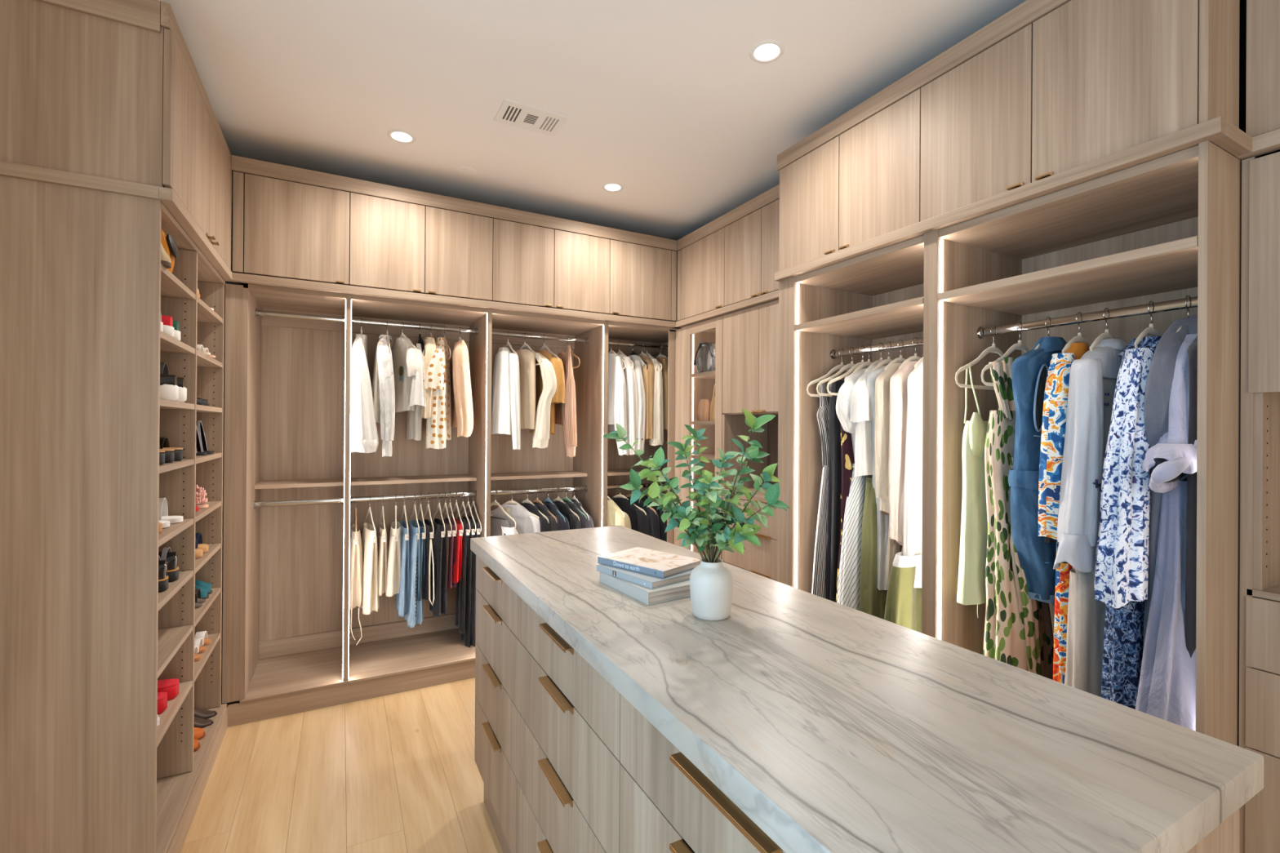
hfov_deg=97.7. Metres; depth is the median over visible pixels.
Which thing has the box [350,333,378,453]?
blouse
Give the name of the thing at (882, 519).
dress
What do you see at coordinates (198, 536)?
sandal
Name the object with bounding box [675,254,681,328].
wall
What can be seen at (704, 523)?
leafy branches
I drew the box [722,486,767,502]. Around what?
countertop
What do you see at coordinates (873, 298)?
wardrobe
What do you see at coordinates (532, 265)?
upper cabinet
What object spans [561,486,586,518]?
clothes hanger
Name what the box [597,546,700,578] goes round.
book
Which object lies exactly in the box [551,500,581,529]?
cardigan
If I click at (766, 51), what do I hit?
recessed light
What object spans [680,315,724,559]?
display cabinet
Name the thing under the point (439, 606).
trousers
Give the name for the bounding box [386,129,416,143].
recessed light
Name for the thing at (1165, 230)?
wardrobe
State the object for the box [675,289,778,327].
trim
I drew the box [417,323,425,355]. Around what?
clothes hanger
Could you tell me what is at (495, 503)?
clothes hanger
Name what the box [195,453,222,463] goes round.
shelf
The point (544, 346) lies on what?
clothes hanger
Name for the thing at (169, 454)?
sandal
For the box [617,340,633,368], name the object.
clothes hanger
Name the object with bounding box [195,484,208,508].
sandal
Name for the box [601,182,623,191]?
recessed light
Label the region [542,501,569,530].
sweater
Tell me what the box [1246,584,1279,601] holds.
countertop
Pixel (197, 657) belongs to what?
sandal
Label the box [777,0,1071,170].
trim
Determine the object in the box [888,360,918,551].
blouse
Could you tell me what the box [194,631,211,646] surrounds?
sandal
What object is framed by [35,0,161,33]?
trim
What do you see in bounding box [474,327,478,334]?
socket
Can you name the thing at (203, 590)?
heeled mule
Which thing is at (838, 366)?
clothes hanger
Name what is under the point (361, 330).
clothes hanger
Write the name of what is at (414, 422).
hanging shirt
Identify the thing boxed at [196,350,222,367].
shelf
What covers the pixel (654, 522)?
sweater
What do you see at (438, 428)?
blouse
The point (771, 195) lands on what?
trim
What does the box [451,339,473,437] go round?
blouse
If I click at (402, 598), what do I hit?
jeans
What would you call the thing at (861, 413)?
t-shirt
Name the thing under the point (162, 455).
sandal
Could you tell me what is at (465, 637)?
trousers
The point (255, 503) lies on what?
socket
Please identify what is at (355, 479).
shelf
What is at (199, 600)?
sandal
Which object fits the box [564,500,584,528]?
sweater
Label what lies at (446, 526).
trousers
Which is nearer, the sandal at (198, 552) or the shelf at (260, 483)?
the sandal at (198, 552)
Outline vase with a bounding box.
[689,558,733,621]
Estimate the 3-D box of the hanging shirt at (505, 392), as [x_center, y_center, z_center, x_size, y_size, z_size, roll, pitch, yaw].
[-0.916,-0.186,3.687,0.154,0.664,0.445,0,0,-29]
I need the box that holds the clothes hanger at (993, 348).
[955,324,1004,390]
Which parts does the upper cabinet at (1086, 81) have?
door, handle, handle, door, panel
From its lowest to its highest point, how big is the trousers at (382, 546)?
0.394 m
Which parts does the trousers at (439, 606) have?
leg, leg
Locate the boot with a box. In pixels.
[160,242,171,268]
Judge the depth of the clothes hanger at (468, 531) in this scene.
3.50 m
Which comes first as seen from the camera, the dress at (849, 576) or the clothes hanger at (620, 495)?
the dress at (849, 576)
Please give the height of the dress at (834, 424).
1.164 m
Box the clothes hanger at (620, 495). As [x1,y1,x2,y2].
[612,484,646,515]
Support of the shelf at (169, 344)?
attached to the cabinet at (88, 635)
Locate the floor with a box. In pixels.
[180,677,502,852]
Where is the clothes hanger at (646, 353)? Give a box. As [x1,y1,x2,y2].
[645,342,662,370]
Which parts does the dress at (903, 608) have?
leg, leg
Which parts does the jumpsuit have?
trim, leg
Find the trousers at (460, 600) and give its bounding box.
[455,516,469,633]
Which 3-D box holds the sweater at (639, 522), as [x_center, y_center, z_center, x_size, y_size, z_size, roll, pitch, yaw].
[-0.147,0.796,4.115,0.513,0.544,0.091,0,0,34]
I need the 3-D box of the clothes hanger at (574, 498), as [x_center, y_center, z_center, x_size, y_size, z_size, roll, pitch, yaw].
[-0.463,0.541,3.948,0.012,0.240,0.462,0,0,-32]
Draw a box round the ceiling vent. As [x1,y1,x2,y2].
[493,97,568,136]
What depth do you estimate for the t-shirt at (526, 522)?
3.69 m
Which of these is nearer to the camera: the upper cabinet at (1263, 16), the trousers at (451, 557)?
the upper cabinet at (1263, 16)
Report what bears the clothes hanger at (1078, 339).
hanging from the wardrobe at (1165, 230)
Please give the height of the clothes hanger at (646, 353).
0.240 m
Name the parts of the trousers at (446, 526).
leg, leg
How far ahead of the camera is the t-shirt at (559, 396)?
3.67 m
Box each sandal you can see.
[158,522,162,533]
[159,437,182,461]
[159,442,174,463]
[159,450,164,465]
[159,497,182,524]
[159,520,169,528]
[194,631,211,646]
[194,638,206,653]
[194,645,201,662]
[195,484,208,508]
[195,533,208,553]
[195,537,203,559]
[195,588,205,603]
[195,592,202,608]
[196,344,210,355]
[203,347,215,358]
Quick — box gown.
[982,357,1053,679]
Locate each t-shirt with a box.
[490,503,540,533]
[529,350,564,434]
[850,364,886,476]
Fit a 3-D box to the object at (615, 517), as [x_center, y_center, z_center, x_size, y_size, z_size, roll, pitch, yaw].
[-0.225,0.788,4.047,0.121,0.520,0.466,0,0,-35]
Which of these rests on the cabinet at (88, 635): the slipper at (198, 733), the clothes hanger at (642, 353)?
the slipper at (198, 733)
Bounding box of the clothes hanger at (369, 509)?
[363,495,376,542]
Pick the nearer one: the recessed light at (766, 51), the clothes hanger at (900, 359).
the recessed light at (766, 51)
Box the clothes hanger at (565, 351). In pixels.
[564,336,580,368]
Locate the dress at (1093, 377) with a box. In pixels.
[1053,338,1128,697]
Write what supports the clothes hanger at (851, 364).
hanging from the wardrobe at (873, 298)
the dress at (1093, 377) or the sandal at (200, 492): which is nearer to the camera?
the dress at (1093, 377)
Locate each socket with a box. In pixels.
[253,500,257,509]
[254,307,259,316]
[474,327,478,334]
[829,349,836,359]
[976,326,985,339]
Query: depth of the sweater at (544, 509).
3.69 m
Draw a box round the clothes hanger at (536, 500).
[531,488,556,522]
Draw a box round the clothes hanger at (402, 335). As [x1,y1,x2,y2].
[400,321,416,352]
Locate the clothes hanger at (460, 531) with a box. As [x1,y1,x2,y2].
[449,491,463,536]
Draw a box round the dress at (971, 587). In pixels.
[956,364,988,617]
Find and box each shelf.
[156,680,192,747]
[157,624,192,678]
[158,518,193,546]
[158,570,193,610]
[159,458,194,473]
[160,263,195,299]
[160,331,195,354]
[160,399,195,409]
[194,587,220,627]
[194,633,220,682]
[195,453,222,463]
[195,501,221,522]
[195,543,221,573]
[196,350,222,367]
[196,404,222,412]
[197,296,222,323]
[253,478,343,488]
[350,474,476,485]
[490,471,586,479]
[607,467,675,475]
[799,305,923,339]
[943,248,1198,315]
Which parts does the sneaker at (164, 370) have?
panel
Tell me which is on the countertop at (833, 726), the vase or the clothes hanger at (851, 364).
the vase
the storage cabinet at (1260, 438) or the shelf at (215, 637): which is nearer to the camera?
the storage cabinet at (1260, 438)
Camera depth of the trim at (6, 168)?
1.67 m
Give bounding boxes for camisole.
[490,515,517,536]
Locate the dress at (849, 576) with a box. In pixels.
[835,368,872,610]
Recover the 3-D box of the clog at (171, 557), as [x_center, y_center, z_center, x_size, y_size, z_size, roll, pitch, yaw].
[-1.827,0.502,2.024,0.250,0.135,0.106,0,0,-28]
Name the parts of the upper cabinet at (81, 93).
panel, door, handle, handle, door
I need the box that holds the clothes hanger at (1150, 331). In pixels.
[1133,301,1160,348]
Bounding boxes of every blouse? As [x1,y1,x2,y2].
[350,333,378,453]
[421,337,435,418]
[423,337,451,448]
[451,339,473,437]
[515,349,556,448]
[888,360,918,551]
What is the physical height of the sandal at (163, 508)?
0.095 m
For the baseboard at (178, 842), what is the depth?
2.20 m
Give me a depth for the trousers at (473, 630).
3.51 m
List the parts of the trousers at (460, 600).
leg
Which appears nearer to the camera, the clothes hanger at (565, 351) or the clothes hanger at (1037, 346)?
the clothes hanger at (1037, 346)
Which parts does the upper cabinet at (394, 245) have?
door, handle, handle, door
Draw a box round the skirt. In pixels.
[859,476,887,619]
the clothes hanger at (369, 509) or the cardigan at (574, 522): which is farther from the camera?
the cardigan at (574, 522)
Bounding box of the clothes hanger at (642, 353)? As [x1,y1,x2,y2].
[639,342,657,370]
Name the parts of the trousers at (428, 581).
leg, leg, cord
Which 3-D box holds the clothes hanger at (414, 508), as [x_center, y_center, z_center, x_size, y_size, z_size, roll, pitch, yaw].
[-1.391,0.542,3.453,0.020,0.256,0.462,0,0,-28]
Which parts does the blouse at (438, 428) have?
panel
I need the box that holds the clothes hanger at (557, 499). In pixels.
[552,486,579,520]
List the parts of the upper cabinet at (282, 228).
door, handle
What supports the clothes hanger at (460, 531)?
hanging from the wardrobe at (387, 646)
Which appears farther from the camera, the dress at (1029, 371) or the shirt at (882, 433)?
the shirt at (882, 433)
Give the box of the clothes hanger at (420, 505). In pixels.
[417,493,426,538]
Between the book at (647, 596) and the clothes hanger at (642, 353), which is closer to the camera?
the book at (647, 596)
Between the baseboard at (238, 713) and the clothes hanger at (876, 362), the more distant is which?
the baseboard at (238, 713)
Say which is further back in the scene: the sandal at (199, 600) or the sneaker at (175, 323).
the sandal at (199, 600)
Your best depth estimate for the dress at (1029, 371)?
1.82 m
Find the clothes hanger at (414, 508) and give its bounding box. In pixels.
[410,493,419,539]
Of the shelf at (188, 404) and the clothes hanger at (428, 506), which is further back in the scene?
the clothes hanger at (428, 506)
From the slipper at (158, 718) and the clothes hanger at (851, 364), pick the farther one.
the clothes hanger at (851, 364)
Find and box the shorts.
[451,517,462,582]
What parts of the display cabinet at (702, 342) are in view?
door frame, glass pane, door frame, door frame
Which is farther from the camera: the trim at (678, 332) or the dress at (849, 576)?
the trim at (678, 332)
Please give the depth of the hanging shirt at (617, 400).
3.90 m
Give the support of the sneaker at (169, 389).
on the cabinet at (88, 635)
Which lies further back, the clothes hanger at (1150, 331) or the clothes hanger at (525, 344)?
the clothes hanger at (525, 344)
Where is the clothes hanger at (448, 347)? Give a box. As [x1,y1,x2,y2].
[443,324,450,360]
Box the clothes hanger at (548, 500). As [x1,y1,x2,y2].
[543,487,564,521]
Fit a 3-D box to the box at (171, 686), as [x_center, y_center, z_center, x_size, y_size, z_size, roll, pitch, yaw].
[-1.837,0.956,2.036,0.250,0.104,0.100,0,0,-28]
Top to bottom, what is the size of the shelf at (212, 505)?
0.022 m
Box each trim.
[0,160,160,200]
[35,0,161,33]
[159,186,232,279]
[160,0,231,167]
[222,283,243,703]
[224,272,675,328]
[231,155,676,251]
[666,329,675,544]
[674,328,681,546]
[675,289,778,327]
[676,184,779,250]
[774,115,1226,281]
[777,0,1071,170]
[1210,120,1252,156]
[1236,128,1279,159]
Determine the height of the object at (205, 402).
0.045 m
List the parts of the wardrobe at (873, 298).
panel, panel, rod, panel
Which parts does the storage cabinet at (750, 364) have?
door, panel, drawer, drawer, drawer, handle, handle, handle, handle, door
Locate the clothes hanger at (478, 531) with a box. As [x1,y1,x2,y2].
[466,490,481,534]
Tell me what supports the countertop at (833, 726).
on the base cabinet at (565, 762)
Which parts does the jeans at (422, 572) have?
leg, leg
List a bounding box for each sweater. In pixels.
[520,502,551,532]
[533,502,559,531]
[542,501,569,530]
[555,345,577,457]
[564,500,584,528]
[611,497,649,535]
[625,496,660,539]
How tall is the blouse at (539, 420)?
0.651 m
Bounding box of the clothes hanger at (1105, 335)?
[1088,307,1115,351]
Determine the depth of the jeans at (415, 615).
3.33 m
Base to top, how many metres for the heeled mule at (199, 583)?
0.070 m
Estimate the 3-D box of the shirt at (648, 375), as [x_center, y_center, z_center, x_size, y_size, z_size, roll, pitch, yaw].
[0.020,-0.206,4.180,0.129,0.640,0.430,0,0,-16]
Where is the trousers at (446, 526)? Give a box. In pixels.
[440,518,450,588]
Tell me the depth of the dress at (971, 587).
1.98 m
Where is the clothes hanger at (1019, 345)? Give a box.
[980,320,1029,386]
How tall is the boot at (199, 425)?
0.155 m
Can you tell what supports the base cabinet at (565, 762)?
on the floor
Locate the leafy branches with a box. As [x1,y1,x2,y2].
[602,408,790,562]
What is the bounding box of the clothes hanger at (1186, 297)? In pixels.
[1176,295,1191,332]
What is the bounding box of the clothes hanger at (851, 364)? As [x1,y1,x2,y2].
[816,346,855,396]
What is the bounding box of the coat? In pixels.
[640,496,666,542]
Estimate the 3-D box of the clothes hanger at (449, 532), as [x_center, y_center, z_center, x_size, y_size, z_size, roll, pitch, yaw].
[-1.232,0.543,3.538,0.020,0.256,0.462,0,0,-28]
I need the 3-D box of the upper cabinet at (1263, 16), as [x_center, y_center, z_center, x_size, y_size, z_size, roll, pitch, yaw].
[2.201,-1.030,0.689,0.415,0.572,1.943,0,0,-28]
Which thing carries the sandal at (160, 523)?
on the cabinet at (88, 635)
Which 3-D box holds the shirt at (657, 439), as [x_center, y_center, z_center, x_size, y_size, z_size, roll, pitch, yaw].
[0.057,-0.194,4.202,0.122,0.665,0.421,0,0,-19]
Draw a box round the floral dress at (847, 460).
[835,424,854,602]
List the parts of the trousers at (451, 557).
leg, leg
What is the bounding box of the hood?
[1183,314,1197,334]
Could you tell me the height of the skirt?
0.924 m
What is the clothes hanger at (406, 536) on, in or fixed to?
hanging from the wardrobe at (387, 646)
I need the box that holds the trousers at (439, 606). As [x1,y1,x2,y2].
[429,518,447,617]
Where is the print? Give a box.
[399,365,403,376]
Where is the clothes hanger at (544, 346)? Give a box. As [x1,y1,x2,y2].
[539,333,559,361]
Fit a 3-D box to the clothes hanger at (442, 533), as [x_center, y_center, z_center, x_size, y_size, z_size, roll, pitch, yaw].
[-1.265,0.543,3.520,0.020,0.256,0.462,0,0,-28]
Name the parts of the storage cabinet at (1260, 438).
drawer, drawer, drawer, door, panel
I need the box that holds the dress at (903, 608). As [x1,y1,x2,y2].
[884,360,923,632]
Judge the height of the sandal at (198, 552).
0.098 m
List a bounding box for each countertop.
[470,525,1263,852]
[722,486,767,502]
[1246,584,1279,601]
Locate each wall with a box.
[216,176,675,683]
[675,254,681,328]
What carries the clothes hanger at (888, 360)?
hanging from the wardrobe at (873, 298)
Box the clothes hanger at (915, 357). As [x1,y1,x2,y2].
[898,337,920,368]
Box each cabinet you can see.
[0,0,231,270]
[0,175,226,852]
[232,171,350,293]
[349,192,493,308]
[474,555,1239,852]
[482,218,609,319]
[598,240,676,326]
[676,226,724,320]
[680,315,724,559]
[721,299,778,581]
[724,199,799,306]
[778,88,942,275]
[920,0,1268,228]
[1239,151,1279,852]
[1245,0,1279,154]
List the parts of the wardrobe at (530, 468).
panel, rod, rod, panel, panel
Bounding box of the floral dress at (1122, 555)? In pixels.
[1093,336,1161,709]
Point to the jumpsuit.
(819, 580)
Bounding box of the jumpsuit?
[811,377,835,598]
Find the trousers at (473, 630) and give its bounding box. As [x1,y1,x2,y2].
[467,516,479,646]
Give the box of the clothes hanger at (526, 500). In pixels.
[521,488,548,522]
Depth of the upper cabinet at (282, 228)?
2.88 m
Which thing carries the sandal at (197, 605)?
on the cabinet at (88, 635)
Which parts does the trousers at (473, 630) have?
leg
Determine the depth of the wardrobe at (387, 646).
3.58 m
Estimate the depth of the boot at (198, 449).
2.50 m
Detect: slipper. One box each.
[156,714,159,726]
[193,727,205,739]
[193,738,199,751]
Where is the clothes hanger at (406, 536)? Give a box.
[400,493,408,540]
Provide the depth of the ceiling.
2.37 m
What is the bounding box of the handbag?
[160,200,178,272]
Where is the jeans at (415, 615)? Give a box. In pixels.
[404,520,423,627]
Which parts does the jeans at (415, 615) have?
leg, leg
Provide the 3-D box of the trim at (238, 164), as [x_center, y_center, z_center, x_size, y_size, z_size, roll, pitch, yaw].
[-0.884,-1.300,3.385,2.592,0.074,0.022,0,0,-28]
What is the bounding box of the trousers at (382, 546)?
[377,522,387,595]
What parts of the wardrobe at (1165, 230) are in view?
panel, panel, rod, panel, panel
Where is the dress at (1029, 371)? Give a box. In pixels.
[1008,336,1066,604]
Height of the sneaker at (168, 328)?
0.143 m
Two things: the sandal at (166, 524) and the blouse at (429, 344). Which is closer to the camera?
the sandal at (166, 524)
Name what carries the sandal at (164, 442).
on the cabinet at (88, 635)
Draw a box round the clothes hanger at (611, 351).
[608,339,625,369]
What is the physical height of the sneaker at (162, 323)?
0.140 m
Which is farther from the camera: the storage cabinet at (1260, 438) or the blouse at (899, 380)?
the blouse at (899, 380)
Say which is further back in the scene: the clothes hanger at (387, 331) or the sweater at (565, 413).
the sweater at (565, 413)
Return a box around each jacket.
[572,500,593,528]
[654,356,667,430]
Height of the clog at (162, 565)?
0.135 m
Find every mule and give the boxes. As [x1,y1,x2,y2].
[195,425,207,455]
[195,580,213,594]
[195,584,208,599]
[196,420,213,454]
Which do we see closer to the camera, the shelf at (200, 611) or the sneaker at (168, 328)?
the sneaker at (168, 328)
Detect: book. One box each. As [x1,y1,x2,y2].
[596,564,692,589]
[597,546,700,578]
[599,572,690,604]
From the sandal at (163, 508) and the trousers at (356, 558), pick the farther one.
the trousers at (356, 558)
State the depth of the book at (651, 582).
1.52 m
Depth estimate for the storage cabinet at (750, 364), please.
3.30 m
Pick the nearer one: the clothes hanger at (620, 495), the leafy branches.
the leafy branches
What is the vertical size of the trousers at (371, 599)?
0.487 m
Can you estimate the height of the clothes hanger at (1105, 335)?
0.240 m
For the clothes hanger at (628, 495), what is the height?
0.240 m
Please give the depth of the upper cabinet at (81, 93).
1.72 m
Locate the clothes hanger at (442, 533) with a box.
[433,492,444,537]
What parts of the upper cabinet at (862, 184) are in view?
door, handle, handle, door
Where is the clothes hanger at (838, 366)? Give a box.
[806,348,853,396]
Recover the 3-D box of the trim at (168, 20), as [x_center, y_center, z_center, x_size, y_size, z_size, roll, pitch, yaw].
[-1.768,-1.307,2.265,0.023,0.074,1.123,0,0,-28]
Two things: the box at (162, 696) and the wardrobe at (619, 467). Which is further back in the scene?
the wardrobe at (619, 467)
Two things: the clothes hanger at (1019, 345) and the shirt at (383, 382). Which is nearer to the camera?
the clothes hanger at (1019, 345)
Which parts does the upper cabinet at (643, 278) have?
door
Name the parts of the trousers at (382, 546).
leg, leg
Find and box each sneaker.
[160,313,163,332]
[160,362,186,402]
[160,373,178,400]
[161,315,173,337]
[172,320,180,341]
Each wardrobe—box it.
[240,283,351,703]
[347,294,492,683]
[490,309,608,527]
[607,321,678,498]
[777,235,924,593]
[921,140,1241,746]
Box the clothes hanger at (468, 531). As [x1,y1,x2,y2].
[456,491,470,535]
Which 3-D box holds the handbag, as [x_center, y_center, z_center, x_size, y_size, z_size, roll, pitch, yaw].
[-1.667,-0.650,1.897,0.155,0.250,0.165,0,0,-28]
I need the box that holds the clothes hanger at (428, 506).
[423,493,434,538]
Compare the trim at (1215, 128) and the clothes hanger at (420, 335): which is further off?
the clothes hanger at (420, 335)
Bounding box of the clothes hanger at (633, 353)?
[630,342,648,369]
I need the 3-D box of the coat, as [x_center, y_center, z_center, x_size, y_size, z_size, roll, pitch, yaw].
[0.041,0.798,4.219,0.513,0.544,0.095,0,0,44]
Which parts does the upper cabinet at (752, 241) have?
door, handle, door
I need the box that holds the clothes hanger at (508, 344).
[505,330,517,358]
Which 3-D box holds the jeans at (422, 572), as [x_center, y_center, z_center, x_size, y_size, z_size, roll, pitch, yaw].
[-1.363,0.825,3.469,0.067,0.450,0.311,0,0,-28]
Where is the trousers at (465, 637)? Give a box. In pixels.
[461,516,474,647]
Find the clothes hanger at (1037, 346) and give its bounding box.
[1034,316,1050,349]
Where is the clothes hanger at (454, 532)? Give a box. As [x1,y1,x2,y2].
[444,491,457,536]
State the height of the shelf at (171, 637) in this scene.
0.022 m
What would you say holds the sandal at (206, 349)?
on the cabinet at (88, 635)
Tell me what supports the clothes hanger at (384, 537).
hanging from the wardrobe at (387, 646)
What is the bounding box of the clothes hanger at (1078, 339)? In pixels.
[1062,311,1090,352]
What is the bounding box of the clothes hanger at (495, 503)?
[490,489,516,528]
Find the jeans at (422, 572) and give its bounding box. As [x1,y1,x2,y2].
[416,520,425,600]
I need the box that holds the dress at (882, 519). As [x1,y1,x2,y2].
[866,365,888,590]
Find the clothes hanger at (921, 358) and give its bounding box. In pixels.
[913,356,923,368]
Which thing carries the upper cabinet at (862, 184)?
attached to the wall at (677, 255)
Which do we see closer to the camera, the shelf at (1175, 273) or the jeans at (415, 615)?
the shelf at (1175, 273)
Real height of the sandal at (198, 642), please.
0.094 m
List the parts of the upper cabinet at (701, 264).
door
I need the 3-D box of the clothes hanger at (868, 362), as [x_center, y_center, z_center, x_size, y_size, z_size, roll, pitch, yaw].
[1.049,-0.257,2.561,0.282,0.240,0.012,0,0,-28]
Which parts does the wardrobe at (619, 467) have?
panel, rod, rod, panel, panel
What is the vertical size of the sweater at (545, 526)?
0.544 m
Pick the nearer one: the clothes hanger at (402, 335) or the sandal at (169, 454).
the sandal at (169, 454)
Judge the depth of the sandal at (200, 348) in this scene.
2.41 m
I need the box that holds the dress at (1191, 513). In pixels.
[1184,335,1197,657]
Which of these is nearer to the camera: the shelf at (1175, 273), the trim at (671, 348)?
the shelf at (1175, 273)
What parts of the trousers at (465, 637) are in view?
leg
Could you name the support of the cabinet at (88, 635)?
on the floor
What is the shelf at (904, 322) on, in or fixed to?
attached to the wardrobe at (873, 298)
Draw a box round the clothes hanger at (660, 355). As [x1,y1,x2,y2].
[656,344,666,358]
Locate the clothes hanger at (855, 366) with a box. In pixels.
[826,345,868,395]
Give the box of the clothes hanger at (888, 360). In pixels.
[866,341,893,390]
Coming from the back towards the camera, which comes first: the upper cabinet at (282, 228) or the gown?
the upper cabinet at (282, 228)
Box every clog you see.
[158,546,178,582]
[158,555,168,592]
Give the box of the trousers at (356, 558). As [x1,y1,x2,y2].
[349,524,363,644]
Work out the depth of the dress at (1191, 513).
1.45 m
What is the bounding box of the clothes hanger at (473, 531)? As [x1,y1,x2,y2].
[461,491,475,534]
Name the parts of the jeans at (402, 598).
leg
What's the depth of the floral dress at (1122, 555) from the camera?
1.55 m
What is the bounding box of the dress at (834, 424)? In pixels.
[825,379,844,602]
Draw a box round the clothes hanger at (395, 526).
[393,505,397,541]
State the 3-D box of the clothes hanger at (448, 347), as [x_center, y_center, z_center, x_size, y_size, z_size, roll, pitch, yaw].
[-1.237,-0.521,3.533,0.012,0.240,0.462,0,0,-28]
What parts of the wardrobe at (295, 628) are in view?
panel, panel, rod, rod, panel, panel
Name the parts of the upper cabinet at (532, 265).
door, door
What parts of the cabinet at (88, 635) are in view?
panel, panel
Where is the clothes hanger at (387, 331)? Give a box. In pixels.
[386,320,390,353]
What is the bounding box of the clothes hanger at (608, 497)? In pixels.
[607,486,624,516]
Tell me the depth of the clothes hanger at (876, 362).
2.49 m
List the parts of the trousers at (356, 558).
leg, leg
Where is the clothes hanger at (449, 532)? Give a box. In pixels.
[439,492,452,537]
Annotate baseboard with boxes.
[167,706,227,852]
[227,660,475,727]
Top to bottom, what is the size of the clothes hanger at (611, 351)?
0.240 m
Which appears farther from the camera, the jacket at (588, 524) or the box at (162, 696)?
the jacket at (588, 524)
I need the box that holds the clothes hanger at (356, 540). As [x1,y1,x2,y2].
[353,496,358,544]
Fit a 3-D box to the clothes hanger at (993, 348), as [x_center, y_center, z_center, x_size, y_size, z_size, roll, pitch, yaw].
[1.311,-0.256,2.071,0.462,0.240,0.012,0,0,-28]
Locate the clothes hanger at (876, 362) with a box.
[864,342,888,372]
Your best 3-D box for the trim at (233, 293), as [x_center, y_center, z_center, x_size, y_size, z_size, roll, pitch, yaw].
[-2.034,0.332,2.793,0.073,2.082,0.018,0,0,-28]
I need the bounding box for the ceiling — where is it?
[158,0,1026,254]
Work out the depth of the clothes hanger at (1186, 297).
1.59 m
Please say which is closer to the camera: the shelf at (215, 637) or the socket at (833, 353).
the shelf at (215, 637)
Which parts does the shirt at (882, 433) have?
sash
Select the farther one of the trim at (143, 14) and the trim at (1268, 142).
the trim at (143, 14)
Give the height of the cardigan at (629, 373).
0.727 m
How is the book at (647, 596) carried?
on the countertop at (833, 726)
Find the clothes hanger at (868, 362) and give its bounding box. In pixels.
[852,344,872,373]
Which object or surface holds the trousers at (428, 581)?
hanging from the clothes hanger at (428, 506)
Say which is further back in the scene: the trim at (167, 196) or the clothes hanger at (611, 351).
the clothes hanger at (611, 351)
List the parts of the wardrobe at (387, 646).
panel, rod, rod, panel, panel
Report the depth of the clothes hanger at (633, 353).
4.13 m
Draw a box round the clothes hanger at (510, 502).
[490,488,539,519]
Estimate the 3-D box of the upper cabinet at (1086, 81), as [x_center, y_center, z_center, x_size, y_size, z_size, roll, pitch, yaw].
[1.466,-1.030,1.850,0.617,0.577,0.776,0,0,-28]
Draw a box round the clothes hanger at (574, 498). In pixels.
[570,485,589,520]
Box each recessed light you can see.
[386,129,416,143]
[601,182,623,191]
[749,39,784,62]
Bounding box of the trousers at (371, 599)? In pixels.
[360,523,379,614]
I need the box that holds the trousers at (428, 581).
[422,519,434,605]
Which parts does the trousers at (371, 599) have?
leg, leg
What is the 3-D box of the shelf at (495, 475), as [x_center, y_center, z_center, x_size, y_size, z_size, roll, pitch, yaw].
[-0.770,0.343,3.927,0.743,0.022,0.282,0,0,-28]
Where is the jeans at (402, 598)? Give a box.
[395,520,409,617]
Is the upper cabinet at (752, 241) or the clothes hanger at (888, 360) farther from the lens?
the upper cabinet at (752, 241)
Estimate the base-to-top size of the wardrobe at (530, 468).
2.105 m
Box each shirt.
[372,334,395,457]
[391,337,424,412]
[627,355,645,453]
[639,355,654,442]
[648,355,663,445]
[874,362,902,589]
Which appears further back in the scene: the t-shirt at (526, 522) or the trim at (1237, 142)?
the t-shirt at (526, 522)
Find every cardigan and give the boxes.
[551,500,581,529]
[608,354,638,454]
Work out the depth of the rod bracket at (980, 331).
2.11 m
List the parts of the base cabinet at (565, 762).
handle, handle, handle, handle, drawer, drawer, drawer, drawer, drawer, handle, handle, handle, handle, drawer, drawer, drawer, drawer, handle, drawer, handle, panel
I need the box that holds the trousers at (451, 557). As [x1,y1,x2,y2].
[444,517,457,589]
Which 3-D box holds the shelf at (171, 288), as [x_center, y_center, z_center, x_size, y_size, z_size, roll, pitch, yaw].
[-1.815,-0.515,1.918,0.372,0.022,0.492,0,0,-28]
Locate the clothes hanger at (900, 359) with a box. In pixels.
[884,339,906,370]
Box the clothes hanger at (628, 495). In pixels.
[626,489,656,514]
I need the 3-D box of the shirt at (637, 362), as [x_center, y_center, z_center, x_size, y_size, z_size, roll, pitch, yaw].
[-0.047,-0.167,4.141,0.124,0.720,0.427,0,0,-16]
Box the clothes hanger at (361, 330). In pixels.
[360,317,363,350]
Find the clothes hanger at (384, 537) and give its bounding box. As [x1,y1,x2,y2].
[379,495,386,542]
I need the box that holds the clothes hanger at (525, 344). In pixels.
[520,332,541,365]

